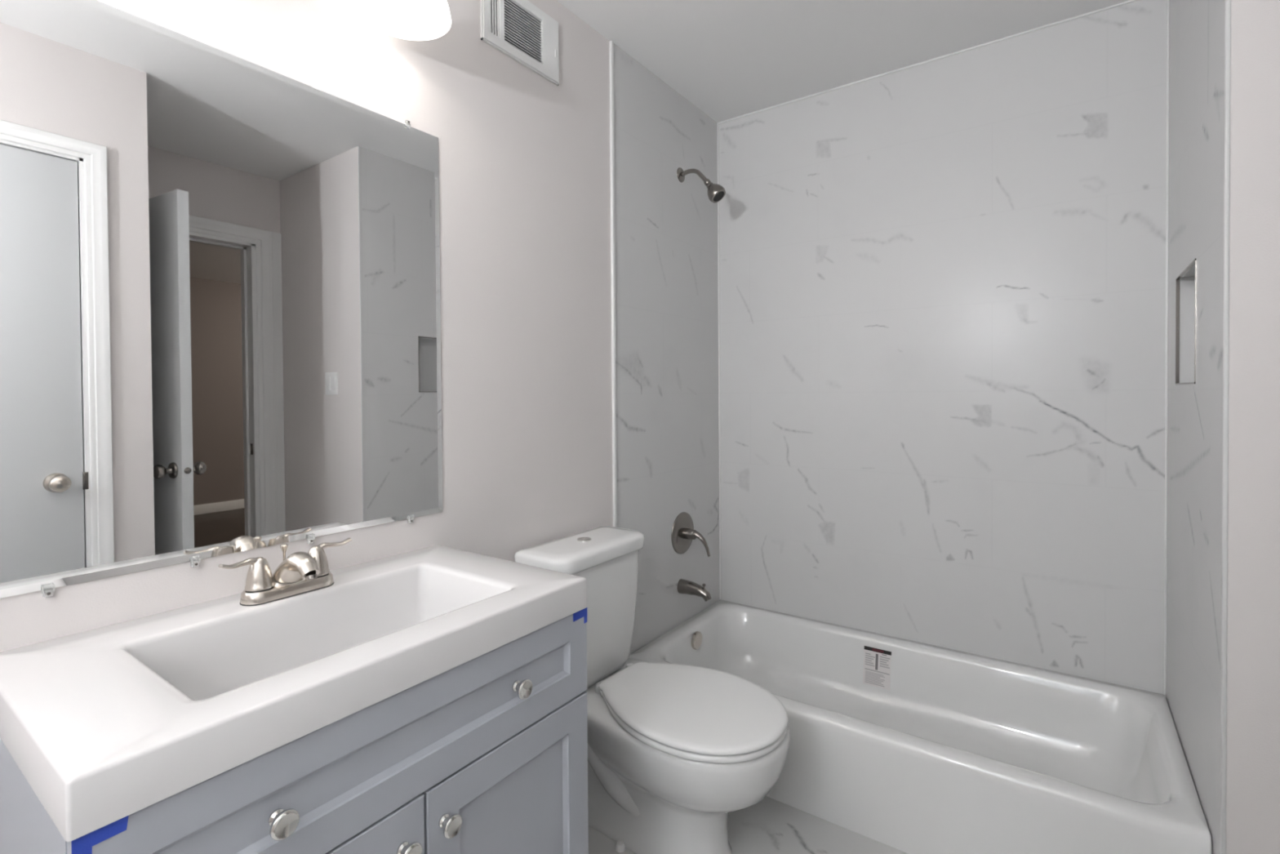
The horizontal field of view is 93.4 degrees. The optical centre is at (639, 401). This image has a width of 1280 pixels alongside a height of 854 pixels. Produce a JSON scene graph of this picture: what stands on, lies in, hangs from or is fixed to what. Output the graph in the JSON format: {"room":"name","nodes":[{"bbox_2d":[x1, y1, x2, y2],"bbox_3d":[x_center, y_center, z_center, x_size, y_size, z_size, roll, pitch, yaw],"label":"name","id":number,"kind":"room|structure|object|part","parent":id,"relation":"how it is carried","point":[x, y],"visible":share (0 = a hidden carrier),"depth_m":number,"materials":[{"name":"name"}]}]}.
{"room":"bathroom","nodes":[
{"label":"bathroom","id":0,"kind":"room"},
{"bbox_2d":[0,0,719,653],"bbox_3d":[-0.705,-0.003,1.307,0.124,2.420,3.700,0,1,35],"label":"wall","id":1,"kind":"structure","parent":0,"point":[524,157],"depth_m":1.78,"materials":[{"name":"white paint"}]},
{"bbox_2d":[0,0,442,598],"bbox_3d":[-0.731,-0.181,1.161,0.010,0.949,0.821,0,1,35],"label":"wall mirror","id":2,"kind":"object","parent":1,"relation":"attached to","point":[220,317],"visible":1,"depth_m":1.07,"materials":[{"name":"clear glass"}]},
{"bbox_2d":[352,0,451,40],"bbox_3d":[-0.646,-0.927,1.097,0.218,0.218,0.656,0,1,35],"label":"vanity light","id":3,"kind":"object","parent":1,"relation":"attached to","point":[407,20],"visible":1,"depth_m":1.35,"materials":[{"name":"white glass"}]},
{"bbox_3d":[-0.502,-0.866,1.280,0.040,0.068,0.040,0,1,35],"label":"bulb","id":4,"kind":"part","parent":3,"relation":"part of","materials":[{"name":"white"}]},
{"bbox_2d":[480,0,559,85],"bbox_3d":[-0.334,-1.057,1.718,0.012,0.190,0.296,0,1,35],"label":"air vent","id":5,"kind":"object","parent":1,"relation":"in","point":[520,30],"visible":1,"depth_m":1.72,"materials":[{"name":"white metal"}]},
{"bbox_2d":[608,40,617,527],"bbox_3d":[-0.090,-0.167,2.068,0.011,2.118,0.014,0,1,35],"label":"trim","id":6,"kind":"structure","parent":1,"relation":"attached to","point":[611,42],"depth_m":2.06,"materials":[{"name":"white paint"}]},
{"bbox_2d":[671,511,710,556],"bbox_3d":[0.222,0.533,2.408,0.124,0.168,0.168,0,1,35],"label":"shower valve","id":7,"kind":"object","parent":1,"relation":"attached to","point":[683,532],"visible":1,"depth_m":2.41,"materials":[{"name":"grey metal"}]},
{"bbox_3d":[0.227,0.562,2.405,0.114,0.101,0.044,0,1,35],"label":"lever","id":8,"kind":"part","parent":7,"relation":"part of","materials":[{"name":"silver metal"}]},
{"bbox_2d":[677,578,711,601],"bbox_3d":[0.220,0.751,2.394,0.140,0.069,0.054,0,1,35],"label":"tub spout","id":9,"kind":"object","parent":1,"relation":"attached to","point":[684,586],"visible":1,"depth_m":2.38,"materials":[{"name":"grey metal"}]},
{"bbox_2d":[676,167,725,203],"bbox_3d":[0.244,-0.856,2.371,0.196,0.167,0.070,0,1,35],"label":"shower","id":10,"kind":"object","parent":1,"relation":"attached to","point":[716,193],"visible":1,"depth_m":2.34,"materials":[{"name":"grey metal"}]},
{"bbox_3d":[0.216,-0.888,2.390,0.126,0.073,0.017,0,1,35],"label":"arm","id":11,"kind":"part","parent":10,"relation":"part of","materials":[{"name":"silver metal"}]},
{"bbox_2d":[588,795,908,853],"bbox_3d":[0.581,1.233,1.646,1.600,0.080,1.500,0,1,35],"label":"floor","id":12,"kind":"structure","parent":0,"point":[770,825],"depth_m":1.65,"materials":[{"name":"tile"}]},
{"bbox_2d":[514,525,790,853],"bbox_3d":[0.054,0.802,1.646,0.707,0.790,0.416,0,1,35],"label":"toilet","id":13,"kind":"object","parent":12,"relation":"on","point":[673,749],"visible":0.9,"depth_m":1.57,"materials":[{"name":"white ceramic"}]},
{"bbox_3d":[-0.160,0.436,1.788,0.192,0.048,0.410,0,1,35],"label":"tank lid","id":14,"kind":"part","parent":13,"relation":"part of","materials":[{"name":"white ceramic"}]},
{"bbox_3d":[-0.162,0.640,1.792,0.171,0.356,0.388,0,1,35],"label":"tank","id":15,"kind":"part","parent":13,"relation":"part of","materials":[{"name":"white ceramic"}]},
{"bbox_3d":[0.066,1.009,1.656,0.697,0.375,0.394,0,1,35],"label":"bowl","id":16,"kind":"part","parent":13,"relation":"part of","materials":[{"name":"white ceramic"}]},
{"bbox_3d":[0.131,0.811,1.592,0.513,0.018,0.387,0,1,35],"label":"seat","id":17,"kind":"part","parent":13,"relation":"part of","materials":[{"name":"white plastic"}]},
{"bbox_3d":[0.131,0.791,1.592,0.518,0.017,0.393,0,1,35],"label":"lid","id":18,"kind":"part","parent":13,"relation":"part of","materials":[{"name":"white plastic"}]},
{"bbox_2d":[628,600,1211,853],"bbox_3d":[0.774,1.042,1.981,1.516,0.290,0.720,0,1,35],"label":"bathtub","id":19,"kind":"object","parent":12,"relation":"on","point":[963,753],"visible":0.7,"depth_m":1.78,"materials":[{"name":"white ceramic"}]},
{"bbox_2d":[862,645,891,690],"bbox_3d":[0.887,0.997,2.258,0.098,0.135,0.024,0,1,35],"label":"warning label","id":20,"kind":"object","parent":19,"relation":"in","point":[877,662],"visible":1,"depth_m":2.26,"materials":[{"name":"white paper"}]},
{"bbox_2d":[555,0,1129,122],"bbox_3d":[0.285,-1.251,0.586,2.570,0.080,3.700,0,1,35],"label":"ceiling","id":21,"kind":"structure","parent":0,"point":[730,59],"depth_m":2.03,"materials":[{"name":"white paint"}]},
{"bbox_2d":[718,0,1167,696],"bbox_3d":[1.058,-0.028,2.266,1.660,2.419,0.100,0,1,35],"label":"wall","id":22,"kind":"structure","parent":0,"point":[942,282],"depth_m":2.14,"materials":[{"name":"stone"}]},
{"bbox_2d":[716,0,1168,694],"bbox_3d":[0.971,-0.173,2.260,1.524,2.129,0.005,0,1,35],"label":"trim","id":23,"kind":"structure","parent":22,"relation":"attached to","point":[1130,1],"depth_m":1.83,"materials":[{"name":"white paint"}]},
{"bbox_2d":[1165,0,1279,853],"bbox_3d":[1.723,-0.020,1.306,0.805,2.420,0.902,0,1,35],"label":"wall","id":24,"kind":"structure","parent":0,"point":[1253,619],"depth_m":1.17,"materials":[{"name":"white paint"}]},
{"bbox_2d":[1175,258,1196,384],"bbox_3d":[1.405,-0.192,1.550,0.008,0.296,0.305,0,1,35],"label":"trim","id":25,"kind":"structure","parent":24,"relation":"attached to","point":[1193,263],"depth_m":1.67,"materials":[{"name":"grey metal"}]},
{"bbox_2d":[1179,264,1195,382],"bbox_3d":[1.442,-0.192,1.518,0.100,0.356,0.355,0,1,35],"label":"wall niche","id":26,"kind":"object","parent":24,"relation":"in","point":[1187,282],"visible":0.21,"depth_m":1.66,"materials":[{"name":"stone"}]},
{"bbox_2d":[1220,0,1231,853],"bbox_3d":[1.136,-0.154,1.169,0.007,2.138,0.008,0,1,35],"label":"trim","id":27,"kind":"structure","parent":24,"relation":"attached to","point":[1228,2],"depth_m":1.17,"materials":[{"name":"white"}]},
{"bbox_3d":[0.072,1.254,0.291,2.330,0.080,2.698,0,1,35],"label":"floor","id":28,"kind":"structure","parent":0,"visible":0},
{"bbox_2d":[0,613,588,853],"bbox_3d":[-0.512,0.816,1.041,0.502,0.786,0.778,0,1,35],"label":"vanity cabinet","id":29,"kind":"object","parent":28,"relation":"on","point":[487,753],"visible":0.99,"depth_m":0.91,"materials":[{"name":"blue paint"}]},
{"bbox_2d":[71,814,128,853],"bbox_3d":[-0.542,0.446,0.607,0.001,0.034,0.044,0,1,35],"label":"tape","id":30,"kind":"object","parent":29,"relation":"attached to","point":[83,844],"visible":1,"depth_m":0.60,"materials":[{"name":"blue"}]},
{"bbox_3d":[-0.437,0.511,0.734,0.027,0.033,0.033,0,1,35],"label":"knob","id":31,"kind":"part","parent":29,"relation":"part of","materials":[{"name":"silver metal"}]},
{"bbox_2d":[0,544,586,841],"bbox_3d":[-0.527,0.441,1.040,0.483,0.160,0.778,0,1,35],"label":"sink","id":32,"kind":"object","parent":29,"relation":"in","point":[104,725],"visible":0.85,"depth_m":0.86,"materials":[{"name":"white ceramic"}]},
{"bbox_2d":[217,537,351,605],"bbox_3d":[-0.634,0.315,1.116,0.124,0.090,0.233,0,1,35],"label":"sink faucet","id":33,"kind":"object","parent":32,"relation":"on","point":[300,572],"visible":1,"depth_m":1.10,"materials":[{"name":"silver metal"}]},
{"bbox_3d":[-0.703,0.308,1.075,0.045,0.058,0.088,0,1,35],"label":"handle","id":34,"kind":"part","parent":33,"relation":"part of","materials":[{"name":"silver metal"}]},
{"bbox_3d":[-0.675,0.305,1.145,0.014,0.070,0.014,0,1,35],"label":"lift rod","id":35,"kind":"part","parent":33,"relation":"part of","materials":[{"name":"silver metal"}]},
{"bbox_3d":[-0.634,0.318,1.116,0.116,0.080,0.092,0,1,35],"label":"spout","id":36,"kind":"part","parent":33,"relation":"part of","materials":[{"name":"silver metal"}]},
{"bbox_3d":[-0.619,0.306,1.194,0.045,0.058,0.088,0,1,35],"label":"handle","id":37,"kind":"part","parent":33,"relation":"part of","materials":[{"name":"silver metal"}]},
{"bbox_3d":[-0.446,0.853,0.762,0.019,0.507,0.395,0,1,35],"label":"door","id":38,"kind":"part","parent":29,"relation":"part of","materials":[{"name":"blue paint"}]},
{"bbox_3d":[-0.337,0.655,0.876,0.027,0.033,0.033,0,1,35],"label":"knob","id":39,"kind":"part","parent":29,"relation":"part of","materials":[{"name":"silver metal"}]},
{"bbox_3d":[-0.296,0.654,0.934,0.027,0.033,0.033,0,1,35],"label":"knob","id":40,"kind":"part","parent":29,"relation":"part of","materials":[{"name":"silver metal"}]},
{"bbox_3d":[-0.221,0.847,1.081,0.019,0.507,0.377,0,1,35],"label":"door","id":41,"kind":"part","parent":29,"relation":"part of","materials":[{"name":"blue paint"}]},
{"bbox_3d":[-0.208,0.503,1.058,0.027,0.033,0.033,0,1,35],"label":"knob","id":42,"kind":"part","parent":29,"relation":"part of","materials":[{"name":"silver metal"}]},
{"bbox_2d":[573,607,586,623],"bbox_3d":[-0.119,0.433,1.206,0.001,0.030,0.043,0,1,35],"label":"tape","id":43,"kind":"object","parent":29,"relation":"attached to","point":[576,615],"visible":1,"depth_m":1.21,"materials":[{"name":"blue"}]}
]}

